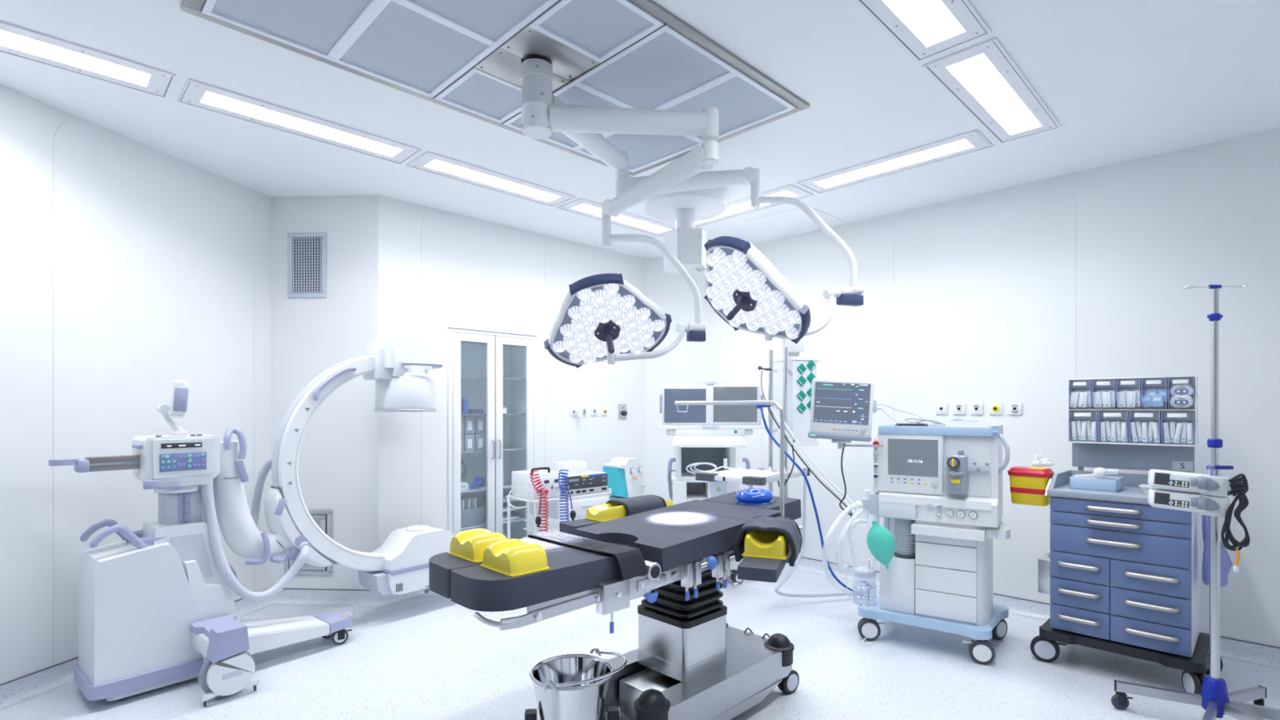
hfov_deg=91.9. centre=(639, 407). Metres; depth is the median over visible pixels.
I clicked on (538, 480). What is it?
coiled hose
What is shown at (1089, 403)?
pack
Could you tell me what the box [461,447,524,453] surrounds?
shelf
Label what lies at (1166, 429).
pack
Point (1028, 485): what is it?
bin
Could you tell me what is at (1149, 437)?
pack
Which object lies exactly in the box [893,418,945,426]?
blood pressure cuff
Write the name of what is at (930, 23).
diffuser
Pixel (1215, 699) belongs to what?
stand
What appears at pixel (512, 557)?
pad
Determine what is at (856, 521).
tube
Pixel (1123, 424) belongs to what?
pack
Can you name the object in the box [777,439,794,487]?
cable
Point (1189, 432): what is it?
pack
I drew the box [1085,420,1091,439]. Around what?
pack
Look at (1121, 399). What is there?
pack
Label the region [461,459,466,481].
coil
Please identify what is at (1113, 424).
pack
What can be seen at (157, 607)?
machine
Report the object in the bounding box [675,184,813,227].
recessed light
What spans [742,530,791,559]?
pad
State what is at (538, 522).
bulb
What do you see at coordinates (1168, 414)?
rack
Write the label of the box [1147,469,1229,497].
pump
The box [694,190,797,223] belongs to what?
diffuser
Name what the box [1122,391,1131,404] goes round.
pack
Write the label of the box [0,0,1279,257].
ceiling
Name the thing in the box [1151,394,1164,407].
pack
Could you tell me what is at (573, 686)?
bucket
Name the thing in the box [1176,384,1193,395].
tape roll
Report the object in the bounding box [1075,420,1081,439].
pack
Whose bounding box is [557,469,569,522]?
coiled hose
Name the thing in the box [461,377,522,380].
shelf
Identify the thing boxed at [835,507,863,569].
tube
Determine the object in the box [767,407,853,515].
gas hose
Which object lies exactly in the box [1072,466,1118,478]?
mask
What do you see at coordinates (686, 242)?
pendant
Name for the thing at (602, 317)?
light
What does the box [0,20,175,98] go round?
recessed light
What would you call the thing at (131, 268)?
wall
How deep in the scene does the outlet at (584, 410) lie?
6.13 m
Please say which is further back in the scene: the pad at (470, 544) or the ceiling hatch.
the ceiling hatch
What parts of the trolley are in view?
post, post, drawer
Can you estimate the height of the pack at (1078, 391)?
0.099 m
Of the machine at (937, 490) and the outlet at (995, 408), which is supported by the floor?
the machine at (937, 490)
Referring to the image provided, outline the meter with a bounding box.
[577,400,583,433]
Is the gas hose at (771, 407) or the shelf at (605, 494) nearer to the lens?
the gas hose at (771, 407)
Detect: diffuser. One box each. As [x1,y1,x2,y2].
[0,29,151,86]
[200,91,402,156]
[423,159,559,201]
[572,203,670,233]
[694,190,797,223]
[814,138,973,187]
[882,0,965,47]
[946,53,1042,134]
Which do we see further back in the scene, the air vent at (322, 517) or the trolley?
the trolley
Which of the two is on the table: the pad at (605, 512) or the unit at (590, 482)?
the pad at (605, 512)
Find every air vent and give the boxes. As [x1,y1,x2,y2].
[284,509,332,575]
[287,231,326,297]
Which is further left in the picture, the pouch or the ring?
the pouch
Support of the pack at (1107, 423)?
in the rack
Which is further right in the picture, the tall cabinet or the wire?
the wire
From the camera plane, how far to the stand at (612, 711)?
2.55 m
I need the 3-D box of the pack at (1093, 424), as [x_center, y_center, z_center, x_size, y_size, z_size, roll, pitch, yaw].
[2.798,0.142,3.816,0.010,0.115,0.022,0,1,-44]
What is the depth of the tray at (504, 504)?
5.72 m
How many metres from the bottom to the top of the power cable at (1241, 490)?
0.351 m
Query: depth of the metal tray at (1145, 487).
3.42 m
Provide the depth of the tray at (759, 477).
4.61 m
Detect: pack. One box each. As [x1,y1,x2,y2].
[1069,391,1079,408]
[1071,421,1076,439]
[1074,391,1081,406]
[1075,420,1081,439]
[1078,391,1088,408]
[1080,421,1086,439]
[1084,391,1093,406]
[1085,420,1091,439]
[1091,422,1096,440]
[1092,391,1102,408]
[1098,391,1105,406]
[1100,422,1106,440]
[1102,391,1111,407]
[1104,421,1111,439]
[1108,391,1116,406]
[1111,422,1115,440]
[1115,391,1126,407]
[1115,421,1121,439]
[1121,422,1126,441]
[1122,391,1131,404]
[1126,391,1136,407]
[1129,422,1137,441]
[1132,390,1141,406]
[1135,421,1142,440]
[1138,393,1154,408]
[1142,422,1147,441]
[1144,388,1157,396]
[1146,421,1154,440]
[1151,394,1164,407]
[1151,422,1159,442]
[1157,389,1169,402]
[1162,422,1169,442]
[1169,422,1175,441]
[1173,422,1182,443]
[1181,422,1186,442]
[1186,422,1192,443]
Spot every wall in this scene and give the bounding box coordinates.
[0,84,271,684]
[271,195,378,589]
[378,195,643,547]
[643,254,706,499]
[706,127,1279,647]
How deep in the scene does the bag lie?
3.83 m
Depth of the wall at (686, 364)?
6.68 m
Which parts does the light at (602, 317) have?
surgical light mount, arm, panel, handle, sterile handle, arm, spring arm, spring arm, surgical light, sterile handle, handle, panel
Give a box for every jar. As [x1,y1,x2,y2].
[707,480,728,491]
[852,558,876,606]
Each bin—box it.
[461,504,486,528]
[1007,466,1054,506]
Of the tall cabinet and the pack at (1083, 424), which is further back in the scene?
the tall cabinet
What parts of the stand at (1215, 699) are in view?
leg, leg, leg, leg, leg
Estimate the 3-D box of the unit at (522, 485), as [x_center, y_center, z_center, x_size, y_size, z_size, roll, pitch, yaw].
[-0.858,0.643,5.035,0.326,0.340,0.355,0,0,-44]
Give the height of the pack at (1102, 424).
0.116 m
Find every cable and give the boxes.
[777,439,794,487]
[839,443,852,516]
[1221,473,1249,551]
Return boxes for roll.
[462,398,468,413]
[1169,384,1186,395]
[1169,395,1186,408]
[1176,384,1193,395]
[1176,395,1193,408]
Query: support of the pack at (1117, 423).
in the rack
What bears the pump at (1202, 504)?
attached to the stand at (1215, 699)
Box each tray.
[483,493,517,502]
[483,502,521,511]
[484,511,521,521]
[695,466,809,485]
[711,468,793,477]
[878,424,1003,436]
[1138,484,1190,494]
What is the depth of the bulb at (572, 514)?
4.77 m
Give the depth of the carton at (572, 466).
5.29 m
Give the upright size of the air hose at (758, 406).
1.370 m
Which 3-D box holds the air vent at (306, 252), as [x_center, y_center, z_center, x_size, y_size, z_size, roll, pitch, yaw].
[-2.559,-1.098,4.756,0.305,0.500,0.014,0,0,3]
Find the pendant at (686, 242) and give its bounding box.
[644,186,804,356]
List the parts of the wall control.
knob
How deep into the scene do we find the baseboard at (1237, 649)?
4.44 m
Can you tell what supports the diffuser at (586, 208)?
attached to the recessed light at (581, 206)
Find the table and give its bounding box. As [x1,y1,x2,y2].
[419,400,803,719]
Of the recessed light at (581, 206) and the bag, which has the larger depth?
the recessed light at (581, 206)
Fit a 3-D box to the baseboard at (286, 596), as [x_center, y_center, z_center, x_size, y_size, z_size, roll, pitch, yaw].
[-2.415,1.444,4.729,0.873,0.108,0.050,0,0,3]
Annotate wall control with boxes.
[618,404,627,418]
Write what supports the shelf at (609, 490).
attached to the trolley
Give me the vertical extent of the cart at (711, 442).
1.745 m
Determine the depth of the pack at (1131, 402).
3.68 m
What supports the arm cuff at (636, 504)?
on the pad at (605, 512)
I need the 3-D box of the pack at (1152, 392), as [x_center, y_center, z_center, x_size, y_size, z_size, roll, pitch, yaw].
[3.011,-0.072,3.635,0.013,0.083,0.070,0,0,-45]
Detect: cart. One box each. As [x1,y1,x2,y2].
[656,379,765,584]
[1030,442,1222,694]
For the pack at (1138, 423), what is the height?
0.116 m
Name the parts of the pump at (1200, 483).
control panel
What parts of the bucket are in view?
bail handle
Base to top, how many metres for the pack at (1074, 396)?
0.099 m
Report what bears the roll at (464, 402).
on the tall cabinet
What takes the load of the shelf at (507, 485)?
attached to the tall cabinet
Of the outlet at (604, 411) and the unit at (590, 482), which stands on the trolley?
the unit at (590, 482)
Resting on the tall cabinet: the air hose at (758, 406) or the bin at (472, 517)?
the bin at (472, 517)
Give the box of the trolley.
[506,488,611,538]
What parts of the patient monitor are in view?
trim, swivel arm, swivel arm, swivel arm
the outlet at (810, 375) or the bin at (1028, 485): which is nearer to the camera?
the bin at (1028, 485)
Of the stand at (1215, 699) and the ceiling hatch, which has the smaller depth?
the stand at (1215, 699)
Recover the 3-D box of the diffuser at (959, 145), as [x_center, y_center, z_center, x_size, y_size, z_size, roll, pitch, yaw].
[1.666,-1.627,4.154,0.164,0.004,1.016,0,0,-44]
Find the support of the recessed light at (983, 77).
in the ceiling
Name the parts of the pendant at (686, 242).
ceiling plate, pendant arm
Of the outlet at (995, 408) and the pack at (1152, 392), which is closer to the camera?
the pack at (1152, 392)
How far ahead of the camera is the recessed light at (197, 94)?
3.51 m
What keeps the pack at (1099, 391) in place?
in the rack
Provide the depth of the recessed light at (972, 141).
4.09 m
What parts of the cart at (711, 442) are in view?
handle, panel, handle, screen frame, handle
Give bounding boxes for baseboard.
[0,589,271,709]
[271,588,378,606]
[377,590,429,605]
[784,554,1279,668]
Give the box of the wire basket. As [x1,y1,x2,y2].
[522,518,564,537]
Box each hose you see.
[529,470,548,531]
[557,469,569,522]
[755,404,857,595]
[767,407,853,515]
[769,405,854,514]
[773,405,861,518]
[774,467,860,597]
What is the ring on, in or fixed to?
on the table
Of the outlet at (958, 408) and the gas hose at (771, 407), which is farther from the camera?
the outlet at (958, 408)
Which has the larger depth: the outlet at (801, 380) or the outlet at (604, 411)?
the outlet at (604, 411)
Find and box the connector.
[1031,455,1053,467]
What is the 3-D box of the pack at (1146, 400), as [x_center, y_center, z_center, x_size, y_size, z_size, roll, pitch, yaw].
[2.982,-0.042,3.641,0.013,0.086,0.077,0,0,-45]
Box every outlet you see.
[569,407,576,415]
[580,407,586,415]
[591,408,597,415]
[601,408,607,415]
[796,363,806,373]
[796,375,806,386]
[796,390,806,400]
[796,402,806,413]
[806,360,816,370]
[806,372,816,382]
[806,386,812,397]
[806,399,811,408]
[935,403,947,413]
[953,403,965,414]
[970,403,982,414]
[989,402,1002,414]
[1008,402,1022,414]
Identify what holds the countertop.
on the cart at (1125, 570)
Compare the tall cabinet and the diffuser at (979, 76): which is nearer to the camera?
the diffuser at (979, 76)
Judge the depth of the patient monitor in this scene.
3.96 m
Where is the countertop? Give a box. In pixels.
[1046,483,1149,504]
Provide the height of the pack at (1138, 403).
0.096 m
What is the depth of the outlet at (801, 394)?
4.97 m
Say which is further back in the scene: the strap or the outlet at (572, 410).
the outlet at (572, 410)
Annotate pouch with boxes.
[468,408,484,413]
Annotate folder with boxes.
[461,497,470,508]
[461,499,463,509]
[465,496,476,507]
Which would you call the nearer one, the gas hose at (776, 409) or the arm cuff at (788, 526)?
the arm cuff at (788, 526)
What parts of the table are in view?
leg rail, leg rail, chain, half knob, clamp lever, rail, clamp lever, round knob, clamp lever, clamp lever, screen frame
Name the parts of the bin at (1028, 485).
lid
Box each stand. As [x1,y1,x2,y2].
[524,706,618,719]
[1111,284,1279,719]
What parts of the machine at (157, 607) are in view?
slide handle, push handle, slide rail, push handle, lever, display arm, panel, maker plate, brake lever, cranked arm, lever, cradle lever, lock lever, arc handle, detector handle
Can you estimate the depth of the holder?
3.77 m
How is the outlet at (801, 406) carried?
attached to the column
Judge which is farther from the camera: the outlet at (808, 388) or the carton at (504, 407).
the carton at (504, 407)
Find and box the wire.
[876,404,923,422]
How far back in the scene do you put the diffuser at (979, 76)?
3.20 m
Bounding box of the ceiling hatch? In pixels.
[746,205,843,235]
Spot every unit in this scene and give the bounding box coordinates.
[507,466,560,508]
[560,470,607,496]
[601,457,645,500]
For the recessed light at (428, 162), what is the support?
in the ceiling
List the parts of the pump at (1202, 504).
control panel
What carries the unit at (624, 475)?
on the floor
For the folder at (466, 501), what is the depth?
5.41 m
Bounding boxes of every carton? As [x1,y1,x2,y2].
[502,405,506,413]
[553,460,586,474]
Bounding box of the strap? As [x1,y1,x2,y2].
[528,530,647,579]
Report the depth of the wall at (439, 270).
5.35 m
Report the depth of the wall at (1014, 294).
4.38 m
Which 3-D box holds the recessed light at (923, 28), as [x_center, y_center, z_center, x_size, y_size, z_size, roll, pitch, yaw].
[0.979,-1.625,2.364,1.210,0.008,0.316,0,0,-44]
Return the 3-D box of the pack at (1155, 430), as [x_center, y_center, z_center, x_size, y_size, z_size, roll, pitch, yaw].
[3.006,0.142,3.605,0.010,0.116,0.035,0,0,-45]
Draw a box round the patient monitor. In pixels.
[807,378,883,448]
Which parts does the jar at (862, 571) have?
lid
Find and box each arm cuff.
[605,494,666,516]
[733,515,802,566]
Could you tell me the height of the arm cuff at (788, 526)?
0.166 m
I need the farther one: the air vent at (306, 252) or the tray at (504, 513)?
the tray at (504, 513)
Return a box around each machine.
[48,327,454,706]
[846,424,1010,664]
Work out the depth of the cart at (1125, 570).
3.42 m
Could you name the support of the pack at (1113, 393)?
in the rack
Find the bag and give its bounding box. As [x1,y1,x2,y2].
[866,520,895,569]
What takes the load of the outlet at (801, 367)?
attached to the column
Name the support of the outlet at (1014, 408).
attached to the wall at (1014, 294)
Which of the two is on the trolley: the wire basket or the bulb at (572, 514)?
the wire basket
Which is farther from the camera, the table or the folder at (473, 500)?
the folder at (473, 500)
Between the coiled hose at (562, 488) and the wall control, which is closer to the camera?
the coiled hose at (562, 488)
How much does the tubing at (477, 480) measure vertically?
0.114 m
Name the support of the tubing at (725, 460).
on the tray at (759, 477)
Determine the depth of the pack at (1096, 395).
3.80 m
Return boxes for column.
[757,346,818,497]
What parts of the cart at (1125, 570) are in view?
white plate, handle, handle, handle, drawer, drawer, drawer, handle, handle, handle, drawer, drawer, drawer, frame, panel, drawer, drawer, drawer, handle, handle, handle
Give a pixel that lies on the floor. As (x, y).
(428, 657)
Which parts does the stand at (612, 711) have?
bumper post, bumper post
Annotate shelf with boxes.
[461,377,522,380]
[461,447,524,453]
[461,482,511,492]
[461,516,525,529]
[506,491,608,503]
[607,488,611,494]
[911,520,1010,541]
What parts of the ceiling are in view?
diffuser panel, grid frame, diffuser panel, grid frame, diffuser panel, diffuser panel, steel plate, diffuser panel, grid frame, diffuser panel, diffuser panel, grid frame, diffuser panel, diffuser panel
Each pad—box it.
[448,528,506,562]
[480,538,549,577]
[585,499,673,521]
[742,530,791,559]
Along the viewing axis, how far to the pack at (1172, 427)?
3.56 m
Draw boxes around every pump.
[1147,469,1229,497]
[1147,488,1230,517]
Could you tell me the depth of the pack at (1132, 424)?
3.67 m
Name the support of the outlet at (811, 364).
attached to the column
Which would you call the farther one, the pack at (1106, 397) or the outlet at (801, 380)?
the outlet at (801, 380)
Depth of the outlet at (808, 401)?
5.00 m
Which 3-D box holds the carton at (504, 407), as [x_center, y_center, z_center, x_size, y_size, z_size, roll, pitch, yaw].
[-1.278,0.016,5.650,0.082,0.068,0.102,0,0,-45]
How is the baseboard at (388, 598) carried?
attached to the wall at (439, 270)
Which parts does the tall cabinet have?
clear drawer, clear drawer, clear drawer, clear drawer, door, clear drawer, clear drawer, handle, handle, door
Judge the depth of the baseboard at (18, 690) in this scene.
3.30 m
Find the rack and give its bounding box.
[1067,375,1198,446]
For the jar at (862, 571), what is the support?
attached to the machine at (937, 490)
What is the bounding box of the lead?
[950,418,978,422]
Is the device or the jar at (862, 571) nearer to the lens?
the jar at (862, 571)
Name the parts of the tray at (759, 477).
rail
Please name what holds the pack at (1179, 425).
in the rack
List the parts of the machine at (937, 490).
strip knob, strip knob, strip knob, strip knob, drop door, screen panel, door handle, valve knob, plate, valve knob, drawer rail, drawer, drawer, drawer, lock lever, lock lever, recess panel, manifold rail, panel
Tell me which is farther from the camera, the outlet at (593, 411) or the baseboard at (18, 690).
the outlet at (593, 411)
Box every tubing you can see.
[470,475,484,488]
[685,458,742,474]
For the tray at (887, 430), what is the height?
0.062 m
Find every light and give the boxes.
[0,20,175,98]
[177,78,422,164]
[406,151,576,206]
[520,57,863,368]
[556,198,675,236]
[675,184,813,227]
[797,129,993,194]
[853,0,991,62]
[922,37,1061,143]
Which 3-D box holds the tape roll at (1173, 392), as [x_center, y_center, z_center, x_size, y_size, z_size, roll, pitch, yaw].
[3.089,-0.099,3.550,0.046,0.074,0.072,0,0,-45]
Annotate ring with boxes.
[735,488,773,504]
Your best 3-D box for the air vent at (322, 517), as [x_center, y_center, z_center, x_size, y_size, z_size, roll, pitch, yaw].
[-2.551,1.032,4.753,0.375,0.500,0.018,0,0,3]
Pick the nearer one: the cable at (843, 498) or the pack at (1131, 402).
the pack at (1131, 402)
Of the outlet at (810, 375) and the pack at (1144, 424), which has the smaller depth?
the pack at (1144, 424)
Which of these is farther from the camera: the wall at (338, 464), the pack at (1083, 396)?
the wall at (338, 464)
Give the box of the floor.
[0,558,1279,719]
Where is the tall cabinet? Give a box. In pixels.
[448,327,537,539]
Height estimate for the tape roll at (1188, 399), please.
0.074 m
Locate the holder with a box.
[1038,553,1050,594]
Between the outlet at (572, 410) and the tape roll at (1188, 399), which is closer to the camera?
the tape roll at (1188, 399)
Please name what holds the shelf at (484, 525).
attached to the tall cabinet
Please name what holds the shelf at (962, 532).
attached to the machine at (937, 490)
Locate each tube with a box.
[822,502,862,597]
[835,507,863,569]
[848,518,868,568]
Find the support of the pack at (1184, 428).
in the rack
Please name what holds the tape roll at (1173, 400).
in the rack
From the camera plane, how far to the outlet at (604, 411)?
6.32 m
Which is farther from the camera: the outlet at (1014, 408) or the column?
the column
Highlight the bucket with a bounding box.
[529,647,626,719]
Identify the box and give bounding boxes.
[1069,474,1123,492]
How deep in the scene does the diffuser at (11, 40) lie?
2.88 m
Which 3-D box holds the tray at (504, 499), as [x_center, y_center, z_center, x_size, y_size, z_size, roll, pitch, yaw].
[-1.274,0.837,5.738,0.270,0.045,0.220,0,0,-45]
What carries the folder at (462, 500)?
in the bin at (472, 517)
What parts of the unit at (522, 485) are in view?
white cord, carry handle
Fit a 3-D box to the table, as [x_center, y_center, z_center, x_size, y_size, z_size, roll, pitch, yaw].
[0.009,0.732,2.857,1.949,1.537,1.354,0,0,-44]
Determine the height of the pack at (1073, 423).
0.116 m
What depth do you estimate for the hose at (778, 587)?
4.79 m
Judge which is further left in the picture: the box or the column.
the column
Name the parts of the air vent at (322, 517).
panel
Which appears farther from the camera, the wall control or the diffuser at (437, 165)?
the wall control
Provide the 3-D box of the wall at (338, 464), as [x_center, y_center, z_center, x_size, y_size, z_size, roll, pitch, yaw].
[-2.423,-0.065,4.795,0.852,3.130,0.080,0,0,3]
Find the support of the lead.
on the machine at (937, 490)
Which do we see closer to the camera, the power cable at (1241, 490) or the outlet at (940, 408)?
the power cable at (1241, 490)
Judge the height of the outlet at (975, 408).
0.088 m
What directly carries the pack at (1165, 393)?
in the rack
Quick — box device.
[461,481,468,491]
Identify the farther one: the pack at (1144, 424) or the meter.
the meter
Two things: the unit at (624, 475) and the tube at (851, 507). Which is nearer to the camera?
the tube at (851, 507)
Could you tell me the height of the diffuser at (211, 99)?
0.004 m

